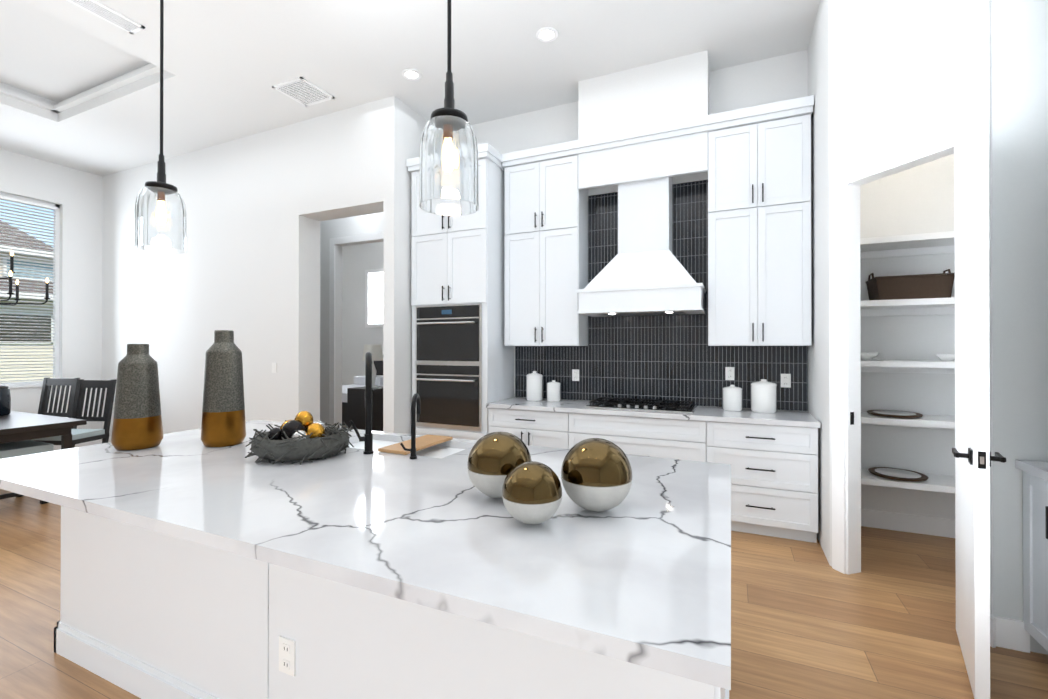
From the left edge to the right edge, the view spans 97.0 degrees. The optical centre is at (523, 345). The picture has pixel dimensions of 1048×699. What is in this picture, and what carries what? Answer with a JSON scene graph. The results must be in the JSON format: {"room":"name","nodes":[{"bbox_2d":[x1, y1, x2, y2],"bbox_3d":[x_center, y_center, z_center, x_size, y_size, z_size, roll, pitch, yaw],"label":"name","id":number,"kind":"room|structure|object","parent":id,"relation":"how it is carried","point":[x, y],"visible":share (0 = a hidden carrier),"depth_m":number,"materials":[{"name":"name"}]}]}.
{"room":"dining room and kitchen","nodes":[
{"label":"dining room and kitchen","id":0,"kind":"room"},
{"bbox_2d":[0,149,102,428],"bbox_3d":[-7.781,-0.530,3.709,0.150,4.000,7.050,0,0,24],"label":"wall","id":1,"kind":"structure","parent":0,"point":[75,195],"depth_m":6.59,"materials":[{"name":"paint"}]},
{"bbox_2d":[0,192,59,387],"bbox_3d":[-6.746,-0.716,5.969,0.165,2.535,1.180,0,0,24],"label":"window","id":2,"kind":"structure","parent":1,"relation":"in","point":[56,301],"depth_m":6.49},
{"bbox_2d":[0,195,56,381],"bbox_3d":[-6.739,-0.733,5.966,0.050,2.400,1.080,0,0,24],"label":"window blind","id":3,"kind":"object","parent":2,"relation":"attached to","point":[29,203],"visible":0.94,"depth_m":6.20,"materials":[{"name":"white plastic"}]},
{"bbox_2d":[54,439,100,450],"bbox_3d":[-7.704,1.400,3.668,0.018,0.140,7.050,0,0,24],"label":"baseboard","id":4,"kind":"structure","parent":1,"relation":"attached to","point":[58,447],"depth_m":6.69,"materials":[{"name":"white wood"}]},
{"bbox_2d":[102,99,383,436],"bbox_3d":[-3.862,-0.523,5.982,5.450,4.000,0.300,0,0,24],"label":"wall","id":5,"kind":"structure","parent":0,"point":[245,267],"depth_m":5.59,"materials":[{"name":"paint"}]},
{"bbox_2d":[272,363,276,372],"bbox_3d":[-2.898,0.255,5.379,0.075,0.118,0.009,0,0,24],"label":"light switch","id":6,"kind":"object","parent":5,"relation":"attached to","point":[274,367],"visible":1,"depth_m":5.37,"materials":[{"name":"white plastic"}]},
{"bbox_2d":[320,212,382,427],"bbox_3d":[-3.491,-0.520,6.813,5.450,4.000,0.120,0,0,24],"label":"wall","id":7,"kind":"structure","parent":0,"point":[355,225],"depth_m":6.40,"materials":[{"name":"paint"}]},
{"bbox_2d":[329,232,382,426],"bbox_3d":[-2.172,0.003,6.147,1.080,2.950,0.018,0,0,24],"label":"door frame","id":8,"kind":"structure","parent":7,"relation":"attached to","point":[356,238],"depth_m":6.33,"materials":[{"name":"white wood"}]},
{"bbox_2d":[342,242,382,384],"bbox_3d":[-1.658,-0.510,10.118,7.600,4.000,0.150,0,0,24],"label":"wall","id":9,"kind":"structure","parent":0,"point":[357,262],"depth_m":11.09,"materials":[{"name":"paint"}]},
{"bbox_2d":[365,268,382,327],"bbox_3d":[-3.180,-1.108,10.696,1.210,1.360,0.040,0,0,24],"label":"bedroom window","id":10,"kind":"structure","parent":9,"relation":"in","point":[373,297],"depth_m":10.84,"materials":[{"name":"white glass"}]},
{"bbox_2d":[383,96,427,433],"bbox_3d":[-1.197,-0.526,5.098,0.138,4.000,0.860,0,0,24],"label":"wall","id":11,"kind":"structure","parent":0,"point":[404,125],"depth_m":4.74,"materials":[{"name":"paint"}]},
{"bbox_2d":[0,0,819,175],"bbox_3d":[-1.645,-2.730,3.903,14.500,0.400,15.000,0,0,24],"label":"ceiling","id":12,"kind":"structure","parent":0,"point":[79,88],"depth_m":4.11,"materials":[{"name":"paint"}]},
{"bbox_2d":[0,250,49,305],"bbox_3d":[-4.795,-1.549,4.081,0.875,2.400,0.824,0,0,24],"label":"chandelier","id":13,"kind":"object","parent":12,"relation":"hanging from","point":[10,277],"visible":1,"depth_m":4.19,"materials":[{"name":"black metal"}]},
{"bbox_2d":[67,0,144,33],"bbox_3d":[-3.181,-2.525,3.505,0.180,0.012,0.460,0,0,24],"label":"ceiling vent","id":14,"kind":"object","parent":12,"relation":"in","point":[111,15],"visible":0.98,"depth_m":3.54,"materials":[{"name":"white metal"}]},
{"bbox_2d":[134,0,186,253],"bbox_3d":[-2.155,-1.553,2.758,0.246,1.960,0.246,0,0,24],"label":"pendant light","id":15,"kind":"object","parent":12,"relation":"hanging from","point":[160,219],"visible":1,"depth_m":2.69,"materials":[{"name":"clear glass"}]},
{"bbox_2d":[272,77,334,106],"bbox_3d":[-2.191,-2.521,4.617,0.400,0.012,0.400,0,0,24],"label":"ceiling vent","id":16,"kind":"object","parent":12,"relation":"in","point":[303,91],"visible":1,"depth_m":4.60,"materials":[{"name":"white metal"}]},
{"bbox_2d":[402,69,420,79],"bbox_3d":[-1.045,-2.522,4.314,0.180,0.012,0.180,0,0,24],"label":"recessed light","id":17,"kind":"object","parent":12,"relation":"in","point":[411,74],"visible":1,"depth_m":4.31,"materials":[{"name":"white"}]},
{"bbox_2d":[419,0,478,215],"bbox_3d":[-0.311,-1.556,1.934,0.246,1.960,0.246,0,0,24],"label":"pendant light","id":18,"kind":"object","parent":12,"relation":"hanging from","point":[448,176],"visible":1,"depth_m":1.84,"materials":[{"name":"clear glass"}]},
{"bbox_2d":[536,27,557,41],"bbox_3d":[0.187,-2.524,3.763,0.180,0.012,0.180,0,0,24],"label":"recessed light","id":19,"kind":"object","parent":12,"relation":"in","point":[546,34],"visible":0.98,"depth_m":3.76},
{"bbox_2d":[0,425,1047,698],"bbox_3d":[-1.645,1.530,3.890,14.500,0.120,15.000,0,0,24],"label":"floor","id":20,"kind":"structure","parent":0,"point":[808,621],"depth_m":2.44,"materials":[{"name":"brown wood"}]},
{"bbox_2d":[0,440,53,503],"bbox_3d":[-4.785,1.196,4.243,0.580,0.550,0.520,0,0,24],"label":"bench","id":21,"kind":"object","parent":20,"relation":"on","point":[17,448],"visible":0.48,"depth_m":4.24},
{"bbox_2d":[0,411,86,449],"bbox_3d":[-5.440,1.092,4.541,2.340,0.760,0.850,0,0,24],"label":"dining table","id":22,"kind":"object","parent":20,"relation":"on","point":[15,426],"visible":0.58,"depth_m":4.30,"materials":[{"name":"brown wood"}]},
{"bbox_2d":[0,385,10,415],"bbox_3d":[-5.406,0.547,4.742,0.214,0.330,0.214,0,0,24],"label":"pot","id":23,"kind":"object","parent":22,"relation":"on","point":[5,401],"visible":1,"depth_m":4.74,"materials":[{"name":"black ceramic"}]},
{"bbox_2d":[38,377,79,417],"bbox_3d":[-5.917,0.941,5.667,0.460,1.070,0.540,0,0,4],"label":"dining chair","id":24,"kind":"object","parent":20,"relation":"on","point":[48,382],"visible":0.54,"depth_m":5.88,"materials":[{"name":"black wood"}]},
{"bbox_2d":[31,379,116,447],"bbox_3d":[-5.150,0.940,5.324,0.460,1.070,0.540,0,0,4],"label":"dining chair","id":25,"kind":"object","parent":20,"relation":"on","point":[82,435],"visible":0.6,"depth_m":5.51,"materials":[{"name":"black wood"}]},
{"bbox_2d":[342,361,382,424],"bbox_3d":[-3.115,0.837,9.182,1.740,1.300,2.100,0,0,24],"label":"bed","id":26,"kind":"object","parent":20,"relation":"on","point":[359,381],"visible":0.1,"depth_m":9.62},
{"bbox_2d":[347,386,382,431],"bbox_3d":[-2.481,1.082,7.578,0.535,0.800,0.550,0,0,24],"label":"nightstand","id":27,"kind":"object","parent":20,"relation":"on","point":[356,405],"visible":0.4,"depth_m":7.35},
{"bbox_2d":[362,345,382,387],"bbox_3d":[-2.467,0.331,7.569,0.340,0.700,0.340,0,0,24],"label":"table lamp","id":28,"kind":"object","parent":27,"relation":"on","point":[375,351],"visible":0.79,"depth_m":7.47,"materials":[{"name":"white fabric"}]},
{"bbox_2d":[54,504,728,698],"bbox_3d":[-0.644,1.028,2.198,2.954,0.876,1.268,0,0,24],"label":"kitchen island","id":29,"kind":"object","parent":20,"relation":"on","point":[193,566],"depth_m":1.64,"materials":[{"name":"white wood"}]},
{"bbox_2d":[0,420,364,511],"bbox_3d":[-1.777,0.571,2.556,1.150,0.040,1.490,0,0,24],"label":"island countertop","id":30,"kind":"structure","parent":29,"relation":"on","point":[69,477],"depth_m":2.13,"materials":[{"name":"white stone"}]},
{"bbox_2d":[111,344,162,450],"bbox_3d":[-2.096,0.270,2.518,0.220,0.560,0.220,0,0,24],"label":"vase","id":31,"kind":"object","parent":30,"relation":"on","point":[137,421],"visible":1,"depth_m":2.45,"materials":[{"name":"grey ceramic"}]},
{"bbox_2d":[200,330,245,446],"bbox_3d":[-1.679,0.232,2.594,0.216,0.635,0.216,0,0,24],"label":"vase","id":32,"kind":"object","parent":30,"relation":"on","point":[223,423],"visible":1,"depth_m":2.52,"materials":[{"name":"grey ceramic"}]},
{"bbox_2d":[245,411,353,464],"bbox_3d":[-1.125,0.440,2.337,0.492,0.219,0.498,0,0,24],"label":"bowl","id":33,"kind":"object","parent":30,"relation":"on","point":[302,436],"visible":0.98,"depth_m":2.21,"materials":[{"name":"grey metal"}]},
{"bbox_2d":[84,432,476,551],"bbox_3d":[-0.887,0.569,2.158,0.800,0.040,1.490,0,0,24],"label":"island countertop","id":34,"kind":"structure","parent":29,"relation":"on","point":[208,509],"depth_m":1.72,"materials":[{"name":"white stone"}]},
{"bbox_2d":[350,352,373,453],"bbox_3d":[-0.856,0.291,2.450,0.116,0.516,0.245,0,0,-19],"label":"faucet","id":35,"kind":"object","parent":34,"relation":"on","point":[367,438],"visible":1,"depth_m":2.35,"materials":[{"name":"black metal"}]},
{"bbox_2d":[347,436,463,455],"bbox_3d":[-0.689,0.693,2.600,0.824,0.228,0.404,0,0,24],"label":"sink","id":36,"kind":"object","parent":34,"relation":"in","point":[378,441],"depth_m":2.70,"materials":[{"name":"white ceramic"}]},
{"bbox_2d":[400,393,420,459],"bbox_3d":[-0.563,0.394,2.310,0.082,0.311,0.148,0,0,-1],"label":"faucet","id":37,"kind":"object","parent":34,"relation":"on","point":[415,405],"visible":1,"depth_m":2.25,"materials":[{"name":"black metal"}]},
{"bbox_2d":[378,434,452,454],"bbox_3d":[-0.587,0.541,2.560,0.180,0.017,0.430,0,0,24],"label":"cutting board","id":38,"kind":"object","parent":34,"relation":"on","point":[425,441],"visible":0.98,"depth_m":2.53,"materials":[{"name":"brown wood"}]},
{"bbox_2d":[279,635,295,676],"bbox_3d":[-0.813,1.063,1.588,0.075,0.118,0.008,0,0,24],"label":"outlet","id":39,"kind":"object","parent":29,"relation":"attached to","point":[287,655],"visible":1,"depth_m":1.58,"materials":[{"name":"white plastic"}]},
{"bbox_2d":[232,444,730,691],"bbox_3d":[0.067,0.568,1.732,1.290,0.040,1.490,0,0,24],"label":"island countertop","id":40,"kind":"structure","parent":29,"relation":"on","point":[644,581],"depth_m":1.21,"materials":[{"name":"white stone"}]},
{"bbox_2d":[467,431,531,497],"bbox_3d":[-0.088,0.430,1.682,0.234,0.234,0.234,0,0,24],"label":"decorative sphere","id":41,"kind":"object","parent":40,"relation":"on","point":[495,459],"visible":0.85,"depth_m":1.60,"materials":[{"name":"brown metal"}]},
{"bbox_2d":[502,461,561,523],"bbox_3d":[0.025,0.453,1.435,0.186,0.186,0.186,0,0,24],"label":"decorative sphere","id":42,"kind":"object","parent":40,"relation":"on","point":[531,492],"visible":1,"depth_m":1.37,"materials":[{"name":"brown metal"}]},
{"bbox_2d":[561,438,632,510],"bbox_3d":[0.241,0.428,1.549,0.236,0.236,0.236,0,0,24],"label":"decorative sphere","id":43,"kind":"object","parent":40,"relation":"on","point":[596,474],"visible":1,"depth_m":1.46,"materials":[{"name":"brown metal"}]},
{"bbox_2d":[406,143,513,440],"bbox_3d":[-0.660,-0.236,4.930,0.965,3.420,0.686,0,0,24],"label":"tall cabinet","id":44,"kind":"object","parent":20,"relation":"on","point":[462,364],"visible":0.69,"depth_m":4.66,"materials":[{"name":"white wood"}]},
{"bbox_2d":[488,409,569,448],"bbox_3d":[0.149,1.035,4.600,0.818,0.876,0.620,0,0,24],"label":"base cabinet","id":45,"kind":"object","parent":20,"relation":"on","point":[552,430],"depth_m":4.29,"materials":[{"name":"wood"}]},
{"bbox_2d":[570,413,709,461],"bbox_3d":[1.021,1.034,4.211,1.213,0.876,0.620,0,0,24],"label":"base cabinet","id":46,"kind":"object","parent":20,"relation":"on","point":[658,437],"depth_m":3.87,"materials":[{"name":"wood"}]},
{"bbox_2d":[710,421,817,542],"bbox_3d":[1.921,1.033,3.808,0.760,0.876,0.620,0,0,24],"label":"base cabinet","id":47,"kind":"object","parent":20,"relation":"on","point":[771,459],"depth_m":3.50,"materials":[{"name":"wood"}]},
{"bbox_2d":[486,397,819,428],"bbox_3d":[1.017,0.576,4.200,2.746,0.040,0.645,0,0,24],"label":"countertop","id":48,"kind":"structure","parent":47,"relation":"on","point":[804,420],"depth_m":3.86,"materials":[{"name":"white stone"}]},
{"bbox_2d":[526,371,542,400],"bbox_3d":[0.108,0.407,4.753,0.172,0.300,0.172,0,0,24],"label":"canister","id":49,"kind":"object","parent":48,"relation":"on","point":[534,386],"visible":1,"depth_m":4.68,"materials":[{"name":"white ceramic"}]},
{"bbox_2d":[547,380,560,401],"bbox_3d":[0.300,0.452,4.667,0.140,0.210,0.140,0,0,24],"label":"canister","id":50,"kind":"object","parent":48,"relation":"on","point":[553,390],"visible":1,"depth_m":4.61,"materials":[{"name":"white ceramic"}]},
{"bbox_2d":[585,397,695,412],"bbox_3d":[1.063,0.530,4.205,0.910,0.050,0.500,0,0,24],"label":"cooktop","id":51,"kind":"object","parent":48,"relation":"in","point":[642,405],"visible":1,"depth_m":4.09,"materials":[{"name":"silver metal"}]},
{"bbox_2d":[723,385,741,410],"bbox_3d":[1.797,0.445,3.998,0.156,0.220,0.156,0,0,24],"label":"canister","id":52,"kind":"object","parent":48,"relation":"on","point":[732,397],"visible":1,"depth_m":3.94,"materials":[{"name":"white ceramic"}]},
{"bbox_2d":[751,379,776,412],"bbox_3d":[2.016,0.417,3.900,0.198,0.275,0.198,0,0,24],"label":"canister","id":53,"kind":"object","parent":48,"relation":"on","point":[763,395],"visible":1,"depth_m":3.82,"materials":[{"name":"white ceramic"}]},
{"bbox_2d":[1015,459,1047,650],"bbox_3d":[2.630,1.007,1.962,0.714,0.915,0.307,0,0,24],"label":"base cabinet","id":54,"kind":"object","parent":20,"relation":"on","point":[1035,547],"visible":1,"depth_m":2.15,"materials":[{"name":"wood"}]},
{"bbox_2d":[578,50,708,139],"bbox_3d":[1.115,-2.241,4.355,1.150,0.575,0.340,0,0,24],"label":"wall","id":55,"kind":"structure","parent":0,"point":[667,91],"depth_m":4.18,"materials":[{"name":"paint"}]},
{"bbox_2d":[471,49,954,518],"bbox_3d":[1.411,-0.528,4.485,5.400,4.000,0.150,0,0,24],"label":"wall","id":56,"kind":"structure","parent":0,"point":[919,199],"depth_m":3.72,"materials":[{"name":"paint"}]},
{"bbox_2d":[577,177,705,316],"bbox_3d":[1.076,-0.952,4.246,1.069,1.333,0.522,0,0,24],"label":"range hood","id":57,"kind":"object","parent":56,"relation":"attached to","point":[643,272],"visible":0.9,"depth_m":4.16,"materials":[{"name":"white metal"}]},
{"bbox_2d":[501,95,813,345],"bbox_3d":[1.088,-0.973,4.324,2.722,1.950,0.370,0,0,24],"label":"upper cabinet","id":58,"kind":"object","parent":56,"relation":"attached to","point":[754,162],"visible":1,"depth_m":3.94,"materials":[{"name":"white wood"}]},
{"bbox_2d":[515,180,807,410],"bbox_3d":[1.160,-0.486,4.505,2.745,2.084,0.014,0,0,24],"label":"tile backsplash","id":59,"kind":"structure","parent":56,"relation":"attached to","point":[666,357],"depth_m":4.41,"materials":[{"name":"black tile"}]},
{"bbox_2d":[572,369,578,380],"bbox_3d":[0.532,0.303,4.770,0.075,0.118,0.008,0,0,24],"label":"outlet","id":60,"kind":"object","parent":59,"relation":"attached to","point":[575,374],"visible":1,"depth_m":4.77,"materials":[{"name":"white plastic"}]},
{"bbox_2d":[725,367,733,379],"bbox_3d":[1.856,0.251,4.179,0.075,0.118,0.008,0,0,24],"label":"outlet","id":61,"kind":"object","parent":59,"relation":"attached to","point":[729,373],"visible":1,"depth_m":4.18,"materials":[{"name":"white plastic"}]},
{"bbox_2d":[781,374,790,387],"bbox_3d":[2.257,0.301,3.999,0.075,0.118,0.008,0,0,24],"label":"outlet","id":62,"kind":"object","parent":59,"relation":"attached to","point":[785,380],"visible":1,"depth_m":4.00,"materials":[{"name":"white plastic"}]},
{"bbox_2d":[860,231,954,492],"bbox_3d":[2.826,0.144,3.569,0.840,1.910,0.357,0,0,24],"label":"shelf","id":63,"kind":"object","parent":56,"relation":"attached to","point":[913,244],"visible":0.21,"depth_m":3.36,"materials":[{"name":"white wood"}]},
{"bbox_2d":[861,352,881,360],"bbox_3d":[2.664,0.083,3.611,0.239,0.061,0.239,0,0,18],"label":"bowl","id":64,"kind":"object","parent":63,"relation":"on","point":[867,356],"depth_m":3.56,"materials":[{"name":"white ceramic"}]},
{"bbox_2d":[867,410,922,417],"bbox_3d":[2.837,0.524,3.554,0.340,0.028,0.340,0,0,24],"label":"platter","id":65,"kind":"object","parent":63,"relation":"on","point":[895,414],"visible":1,"depth_m":3.50,"materials":[{"name":"brown wood"}]},
{"bbox_2d":[868,467,928,481],"bbox_3d":[2.855,0.984,3.545,0.360,0.028,0.360,0,0,24],"label":"platter","id":66,"kind":"object","parent":63,"relation":"on","point":[898,474],"visible":1,"depth_m":3.51,"materials":[{"name":"brown wood"}]},
{"bbox_2d":[865,269,954,299],"bbox_3d":[2.922,-0.453,3.530,0.475,0.221,0.296,0,0,24],"label":"basket","id":67,"kind":"object","parent":63,"relation":"on","point":[922,286],"visible":0.85,"depth_m":3.41,"materials":[{"name":"wicker"}]},
{"bbox_2d":[935,354,954,360],"bbox_3d":[3.129,0.088,3.425,0.139,0.050,0.139,0,0,15],"label":"bowl","id":68,"kind":"object","parent":63,"relation":"on","point":[943,357],"depth_m":3.39,"materials":[{"name":"white ceramic"}]},
{"bbox_2d":[861,508,954,537],"bbox_3d":[3.084,1.400,3.639,1.260,0.140,0.018,0,0,24],"label":"baseboard","id":69,"kind":"structure","parent":56,"relation":"attached to","point":[922,524],"depth_m":3.65,"materials":[{"name":"white wood"}]},
{"bbox_2d":[808,0,829,564],"bbox_3d":[2.277,-0.531,3.507,0.100,4.000,0.930,0,0,24],"label":"wall","id":70,"kind":"structure","parent":0,"point":[818,349],"depth_m":3.39,"materials":[{"name":"paint"}]},
{"bbox_2d":[829,0,992,615],"bbox_3d":[2.218,-0.533,2.706,0.110,4.000,0.860,0,0,-17],"label":"wall","id":71,"kind":"structure","parent":0,"point":[903,72],"depth_m":2.67,"materials":[{"name":"paint"}]},
{"bbox_2d":[831,123,962,574],"bbox_3d":[2.208,0.164,2.704,0.128,2.605,0.790,0,0,-17],"label":"door frame","id":72,"kind":"structure","parent":71,"relation":"attached to","point":[846,183],"depth_m":2.99,"materials":[{"name":"white wood"}]},
{"bbox_2d":[952,92,1005,698],"bbox_3d":[2.042,0.214,2.122,0.155,2.478,0.623,0,0,38],"label":"pantry door","id":73,"kind":"structure","parent":71,"relation":"in","point":[971,452],"depth_m":1.91,"materials":[{"name":"white wood"}]},
{"bbox_2d":[990,616,995,647],"bbox_3d":[2.277,1.395,2.279,0.018,0.140,0.058,0,0,-17],"label":"baseboard","id":74,"kind":"structure","parent":71,"relation":"attached to","point":[993,632],"depth_m":2.25,"materials":[{"name":"white wood"}]},
{"bbox_2d":[991,0,1047,654],"bbox_3d":[2.675,-0.535,2.179,0.810,4.000,0.110,0,0,24],"label":"wall","id":75,"kind":"structure","parent":0,"point":[1019,48],"depth_m":2.25,"materials":[{"name":"paint"}]},
{"bbox_2d":[992,616,1029,652],"bbox_3d":[2.352,1.395,2.247,0.140,0.140,0.018,0,0,24],"label":"baseboard","id":76,"kind":"structure","parent":75,"relation":"attached to","point":[1013,634],"depth_m":2.24,"materials":[{"name":"white wood"}]},
{"bbox_3d":[-20.161,1.678,14.356,31.150,0.250,50.000,0,0,24],"label":"lawn","id":77,"kind":"structure","parent":0,"visible":0},
{"bbox_2d":[0,220,52,382],"bbox_3d":[-19.162,-2.231,16.113,5.950,7.480,38.000,0,0,24],"label":"house","id":78,"kind":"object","parent":77,"relation":"on","point":[49,368],"visible":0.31,"depth_m":15.92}
]}

